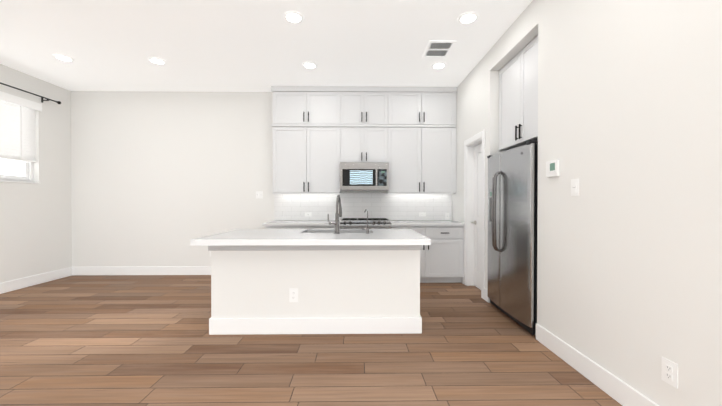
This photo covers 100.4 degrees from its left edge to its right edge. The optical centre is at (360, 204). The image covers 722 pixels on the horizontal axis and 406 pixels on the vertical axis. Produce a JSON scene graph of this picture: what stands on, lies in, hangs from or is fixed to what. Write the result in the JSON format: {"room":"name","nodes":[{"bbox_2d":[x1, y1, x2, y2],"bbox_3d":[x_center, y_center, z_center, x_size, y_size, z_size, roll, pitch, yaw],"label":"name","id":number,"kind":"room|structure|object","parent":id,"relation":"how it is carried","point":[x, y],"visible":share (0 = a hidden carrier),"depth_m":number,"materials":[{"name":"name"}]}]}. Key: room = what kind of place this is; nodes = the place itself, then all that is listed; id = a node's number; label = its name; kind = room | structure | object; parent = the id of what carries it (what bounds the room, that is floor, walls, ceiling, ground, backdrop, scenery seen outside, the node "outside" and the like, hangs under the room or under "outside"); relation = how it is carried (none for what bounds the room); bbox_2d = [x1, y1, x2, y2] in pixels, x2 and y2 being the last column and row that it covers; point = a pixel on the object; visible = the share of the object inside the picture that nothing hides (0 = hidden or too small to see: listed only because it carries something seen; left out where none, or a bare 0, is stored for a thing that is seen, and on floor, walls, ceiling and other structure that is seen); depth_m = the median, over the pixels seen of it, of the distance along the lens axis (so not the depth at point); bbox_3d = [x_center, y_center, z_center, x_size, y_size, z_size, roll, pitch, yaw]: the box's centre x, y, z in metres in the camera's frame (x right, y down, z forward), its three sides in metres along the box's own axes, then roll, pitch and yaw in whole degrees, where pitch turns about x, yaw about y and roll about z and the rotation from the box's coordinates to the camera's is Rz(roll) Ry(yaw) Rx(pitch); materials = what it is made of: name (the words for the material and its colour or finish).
{"room":"kitchen","nodes":[
{"label":"kitchen","id":0,"kind":"room"},
{"bbox_2d":[0,64,71,282],"bbox_3d":[-4.863,-0.319,1.127,0.150,3.080,7.800,0,0,-1],"label":"wall","id":1,"kind":"structure","parent":0,"point":[35,229],"depth_m":4.55,"materials":[{"name":"white paint"}]},
{"bbox_2d":[0,159,33,181],"bbox_3d":[-4.931,-0.898,3.717,0.065,1.160,1.590,0,0,-1],"label":"window","id":2,"kind":"structure","parent":1,"relation":"in","point":[12,167],"depth_m":4.32,"materials":[{"name":"white glass"}]},
{"bbox_2d":[0,180,39,183],"bbox_3d":[-4.854,-0.308,3.723,0.086,0.020,1.610,0,0,-1],"label":"window sill","id":3,"kind":"structure","parent":1,"relation":"attached to","point":[19,182],"depth_m":4.25,"materials":[{"name":"white paint"}]},
{"bbox_2d":[0,91,41,162],"bbox_3d":[-4.848,-1.060,3.725,0.093,0.887,1.635,0,0,-1],"label":"window blinds","id":4,"kind":"object","parent":1,"relation":"attached to","point":[17,128],"visible":0.98,"depth_m":4.26,"materials":[{"name":"white fabric"}]},
{"bbox_2d":[0,82,60,103],"bbox_3d":[-4.766,-1.573,3.663,0.113,0.079,2.186,0,0,-1],"label":"curtain rod","id":5,"kind":"object","parent":1,"relation":"attached to","point":[48,99],"visible":1,"depth_m":4.39,"materials":[{"name":"black metal"}]},
{"bbox_2d":[0,267,71,293],"bbox_3d":[-4.779,1.148,1.139,0.019,0.146,7.800,0,0,-1],"label":"baseboard","id":6,"kind":"structure","parent":1,"relation":"attached to","point":[16,284],"depth_m":4.43,"materials":[{"name":"white paint"}]},
{"bbox_2d":[71,91,386,266],"bbox_3d":[-1.157,-0.349,5.152,7.670,3.080,0.150,0,0,-1],"label":"wall","id":7,"kind":"structure","parent":0,"point":[161,178],"depth_m":5.05,"materials":[{"name":"white paint"}]},
{"bbox_2d":[72,266,210,274],"bbox_3d":[-3.124,1.119,5.052,3.372,0.146,0.019,0,0,-1],"label":"baseboard","id":8,"kind":"structure","parent":7,"relation":"attached to","point":[126,270],"depth_m":5.04,"materials":[{"name":"white paint"}]},
{"bbox_2d":[256,191,262,197],"bbox_3d":[-1.713,-0.157,5.066,0.116,0.120,0.009,0,0,-1],"label":"light switch","id":9,"kind":"object","parent":7,"relation":"attached to","point":[259,194],"visible":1,"depth_m":5.07,"materials":[{"name":"white plastic"}]},
{"bbox_2d":[271,86,342,193],"bbox_3d":[-0.878,-1.036,4.949,1.083,1.699,0.246,0,0,-1],"label":"upper cabinet","id":10,"kind":"object","parent":7,"relation":"attached to","point":[321,133],"depth_m":4.83,"materials":[{"name":"white paint"}]},
{"bbox_2d":[274,193,451,219],"bbox_3d":[0.041,0.044,5.090,3.000,0.460,0.008,0,0,-1],"label":"tile backsplash","id":11,"kind":"structure","parent":7,"relation":"attached to","point":[375,205],"depth_m":5.09,"materials":[{"name":"white tile"}]},
{"bbox_2d":[305,212,311,216],"bbox_3d":[-0.891,0.173,5.069,0.115,0.070,0.009,0,0,-1],"label":"outlet","id":12,"kind":"object","parent":11,"relation":"attached to","point":[308,214],"visible":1,"depth_m":5.07,"materials":[{"name":"white plastic"}]},
{"bbox_2d":[343,86,390,165],"bbox_3d":[0.049,-1.273,4.960,0.771,1.226,0.246,0,0,-1],"label":"upper cabinet","id":13,"kind":"object","parent":7,"relation":"attached to","point":[366,109],"depth_m":4.84,"materials":[{"name":"white paint"}]},
{"bbox_2d":[340,162,388,191],"bbox_3d":[0.049,-0.433,4.892,0.763,0.444,0.392,0,0,-1],"label":"over-the-range microwave","id":14,"kind":"object","parent":13,"relation":"attached to","point":[364,176],"visible":1,"depth_m":4.71,"materials":[{"name":"silver metal"}]},
{"bbox_2d":[387,86,456,193],"bbox_3d":[0.988,-1.036,4.975,1.108,1.699,0.246,0,0,-1],"label":"upper cabinet","id":15,"kind":"object","parent":7,"relation":"attached to","point":[423,119],"depth_m":4.86,"materials":[{"name":"white paint"}]},
{"bbox_2d":[0,0,531,91],"bbox_3d":[-1.104,-1.909,1.166,7.670,0.100,8.100,0,0,-1],"label":"ceiling","id":16,"kind":"structure","parent":0,"point":[222,45],"depth_m":3.47,"materials":[{"name":"white paint"}]},
{"bbox_2d":[53,54,73,61],"bbox_3d":[-3.815,-1.874,3.860,0.200,0.010,0.200,0,0,-1],"label":"recessed light","id":17,"kind":"object","parent":16,"relation":"in","point":[64,57],"visible":1,"depth_m":3.84,"materials":[{"name":"white paint"}]},
{"bbox_2d":[148,57,165,64],"bbox_3d":[-2.671,-1.875,3.946,0.200,0.010,0.200,0,0,-1],"label":"recessed light","id":18,"kind":"object","parent":16,"relation":"in","point":[155,60],"visible":1,"depth_m":3.92,"materials":[{"name":"white paint"}]},
{"bbox_2d":[283,11,303,22],"bbox_3d":[-0.673,-1.868,3.012,0.200,0.010,0.200,0,0,-1],"label":"recessed light","id":19,"kind":"object","parent":16,"relation":"in","point":[293,17],"visible":1,"depth_m":3.00,"materials":[{"name":"white paint"}]},
{"bbox_2d":[302,62,316,68],"bbox_3d":[-0.693,-1.876,4.072,0.200,0.010,0.200,0,0,-1],"label":"recessed light","id":20,"kind":"object","parent":16,"relation":"in","point":[310,65],"visible":1,"depth_m":4.06,"materials":[{"name":"white paint"}]},
{"bbox_2d":[431,62,445,68],"bbox_3d":[1.055,-1.876,4.081,0.200,0.010,0.200,0,0,-1],"label":"recessed light","id":21,"kind":"object","parent":16,"relation":"in","point":[438,65],"visible":1,"depth_m":4.06,"materials":[{"name":"white paint"}]},
{"bbox_2d":[422,40,456,57],"bbox_3d":[0.938,-1.873,3.644,0.310,0.010,0.390,0,0,-1],"label":"ceiling vent","id":22,"kind":"object","parent":16,"relation":"in","point":[438,49],"visible":0.98,"depth_m":3.63,"materials":[{"name":"white metal"}]},
{"bbox_2d":[458,12,478,23],"bbox_3d":[1.077,-1.868,3.026,0.200,0.010,0.200,0,0,-1],"label":"recessed light","id":23,"kind":"object","parent":16,"relation":"in","point":[467,17],"visible":1,"depth_m":3.01,"materials":[{"name":"white paint"}]},
{"bbox_2d":[0,275,621,405],"bbox_3d":[-1.104,1.270,1.190,7.670,0.100,8.100,0,0,-1],"label":"floor","id":24,"kind":"structure","parent":0,"point":[110,340],"depth_m":2.38,"materials":[{"name":"brown wood"}]},
{"bbox_2d":[208,247,422,334],"bbox_3d":[-0.424,0.774,3.150,1.983,0.865,0.730,0,0,-1],"label":"kitchen island","id":25,"kind":"object","parent":24,"relation":"on","point":[336,280],"depth_m":2.80,"materials":[{"name":"white paint"}]},
{"bbox_2d":[289,288,297,301],"bbox_3d":[-0.626,0.848,2.799,0.080,0.128,0.007,0,0,-1],"label":"outlet","id":26,"kind":"object","parent":25,"relation":"attached to","point":[293,292],"depth_m":2.80,"materials":[{"name":"white plastic"}]},
{"bbox_2d":[191,231,430,246],"bbox_3d":[-0.420,0.319,2.790,2.010,0.050,0.535,0,0,-1],"label":"island countertop","id":27,"kind":"structure","parent":25,"relation":"on","point":[228,238],"depth_m":2.66,"materials":[{"name":"white stone"}]},
{"bbox_2d":[362,209,368,233],"bbox_3d":[0.041,0.172,3.016,0.077,0.241,0.077,0,0,-1],"label":"tap","id":28,"kind":"object","parent":27,"relation":"on","point":[367,229],"depth_m":2.99,"materials":[{"name":"silver metal"}]},
{"bbox_2d":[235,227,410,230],"bbox_3d":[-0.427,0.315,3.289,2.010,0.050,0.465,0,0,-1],"label":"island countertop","id":29,"kind":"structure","parent":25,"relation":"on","point":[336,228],"depth_m":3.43,"materials":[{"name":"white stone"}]},
{"bbox_2d":[328,195,341,233],"bbox_3d":[-0.265,0.098,3.058,0.136,0.386,0.220,0,0,-1],"label":"faucet","id":30,"kind":"object","parent":29,"relation":"on","point":[338,200],"depth_m":2.97,"materials":[{"name":"silver metal"}]},
{"bbox_2d":[294,224,339,228],"bbox_3d":[-0.720,0.756,4.779,0.793,0.876,0.617,0,0,-1],"label":"base cabinet","id":31,"kind":"object","parent":24,"relation":"on","point":[304,226],"depth_m":4.47,"materials":[{"name":"white paint"}]},
{"bbox_2d":[262,221,339,227],"bbox_3d":[-0.888,0.297,4.758,1.137,0.038,0.649,0,0,-1],"label":"countertop","id":32,"kind":"structure","parent":31,"relation":"on","point":[272,224],"depth_m":4.48,"materials":[{"name":"white stone"}]},
{"bbox_2d":[340,218,390,228],"bbox_3d":[0.064,0.716,4.746,0.758,0.956,0.682,0,0,-1],"label":"gas range","id":33,"kind":"object","parent":24,"relation":"on","point":[361,223],"visible":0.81,"depth_m":4.48,"materials":[{"name":"silver metal"}]},
{"bbox_2d":[391,224,463,283],"bbox_3d":[0.997,0.756,4.803,1.096,0.876,0.617,0,0,-1],"label":"base cabinet","id":34,"kind":"object","parent":24,"relation":"on","point":[442,258],"depth_m":4.50,"materials":[{"name":"white paint"}]},
{"bbox_2d":[390,220,461,223],"bbox_3d":[0.996,0.297,4.783,1.099,0.038,0.649,0,0,-1],"label":"countertop","id":35,"kind":"structure","parent":34,"relation":"on","point":[392,221],"depth_m":4.59,"materials":[{"name":"white stone"}]},
{"bbox_2d":[487,141,537,334],"bbox_3d":[1.862,0.317,3.170,0.886,1.778,0.905,0,0,-1],"label":"refrigerator","id":36,"kind":"object","parent":24,"relation":"on","point":[512,224],"visible":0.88,"depth_m":2.95,"materials":[{"name":"silver metal"}]},
{"bbox_2d":[452,0,721,405],"bbox_3d":[2.064,-0.320,1.221,0.935,3.080,7.800,0,0,-1],"label":"wall","id":37,"kind":"structure","parent":0,"point":[629,264],"depth_m":1.79,"materials":[{"name":"white paint"}]},
{"bbox_2d":[464,130,484,298],"bbox_3d":[1.624,0.131,4.143,0.166,2.135,0.714,0,0,-1],"label":"door frame","id":38,"kind":"structure","parent":37,"relation":"attached to","point":[478,136],"depth_m":4.40,"materials":[{"name":"white paint"}]},
{"bbox_2d":[471,143,481,289],"bbox_3d":[1.642,0.176,4.144,0.100,2.029,0.524,0,0,-1],"label":"pantry door","id":39,"kind":"structure","parent":37,"relation":"in","point":[477,206],"depth_m":4.30,"materials":[{"name":"white paint"}]},
{"bbox_2d":[499,36,537,150],"bbox_3d":[1.999,-1.127,3.169,0.712,0.966,0.962,0,0,-1],"label":"upper cabinet","id":40,"kind":"object","parent":37,"relation":"attached to","point":[518,99],"visible":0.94,"depth_m":3.18,"materials":[{"name":"white paint"}]},
{"bbox_2d":[546,159,559,176],"bbox_3d":[1.566,-0.292,2.461,0.025,0.129,0.138,0,0,-1],"label":"thermostat","id":41,"kind":"object","parent":37,"relation":"attached to","point":[552,168],"visible":0.96,"depth_m":2.43,"materials":[{"name":"white plastic"}]},
{"bbox_2d":[571,178,578,195],"bbox_3d":[1.578,-0.124,2.222,0.009,0.125,0.078,0,0,-1],"label":"light switch","id":42,"kind":"object","parent":37,"relation":"attached to","point":[574,187],"visible":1,"depth_m":2.21,"materials":[{"name":"white plastic"}]},
{"bbox_2d":[536,323,658,405],"bbox_3d":[1.603,1.156,0.025,0.019,0.146,5.340,0,0,-1],"label":"baseboard","id":43,"kind":"structure","parent":37,"relation":"attached to","point":[620,391],"depth_m":2.02,"materials":[{"name":"white paint"}]},
{"bbox_2d":[661,357,677,388],"bbox_3d":[1.588,0.866,1.549,0.007,0.122,0.078,0,0,-1],"label":"outlet","id":44,"kind":"object","parent":37,"relation":"attached to","point":[669,373],"visible":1,"depth_m":1.54,"materials":[{"name":"white plastic"}]}
]}

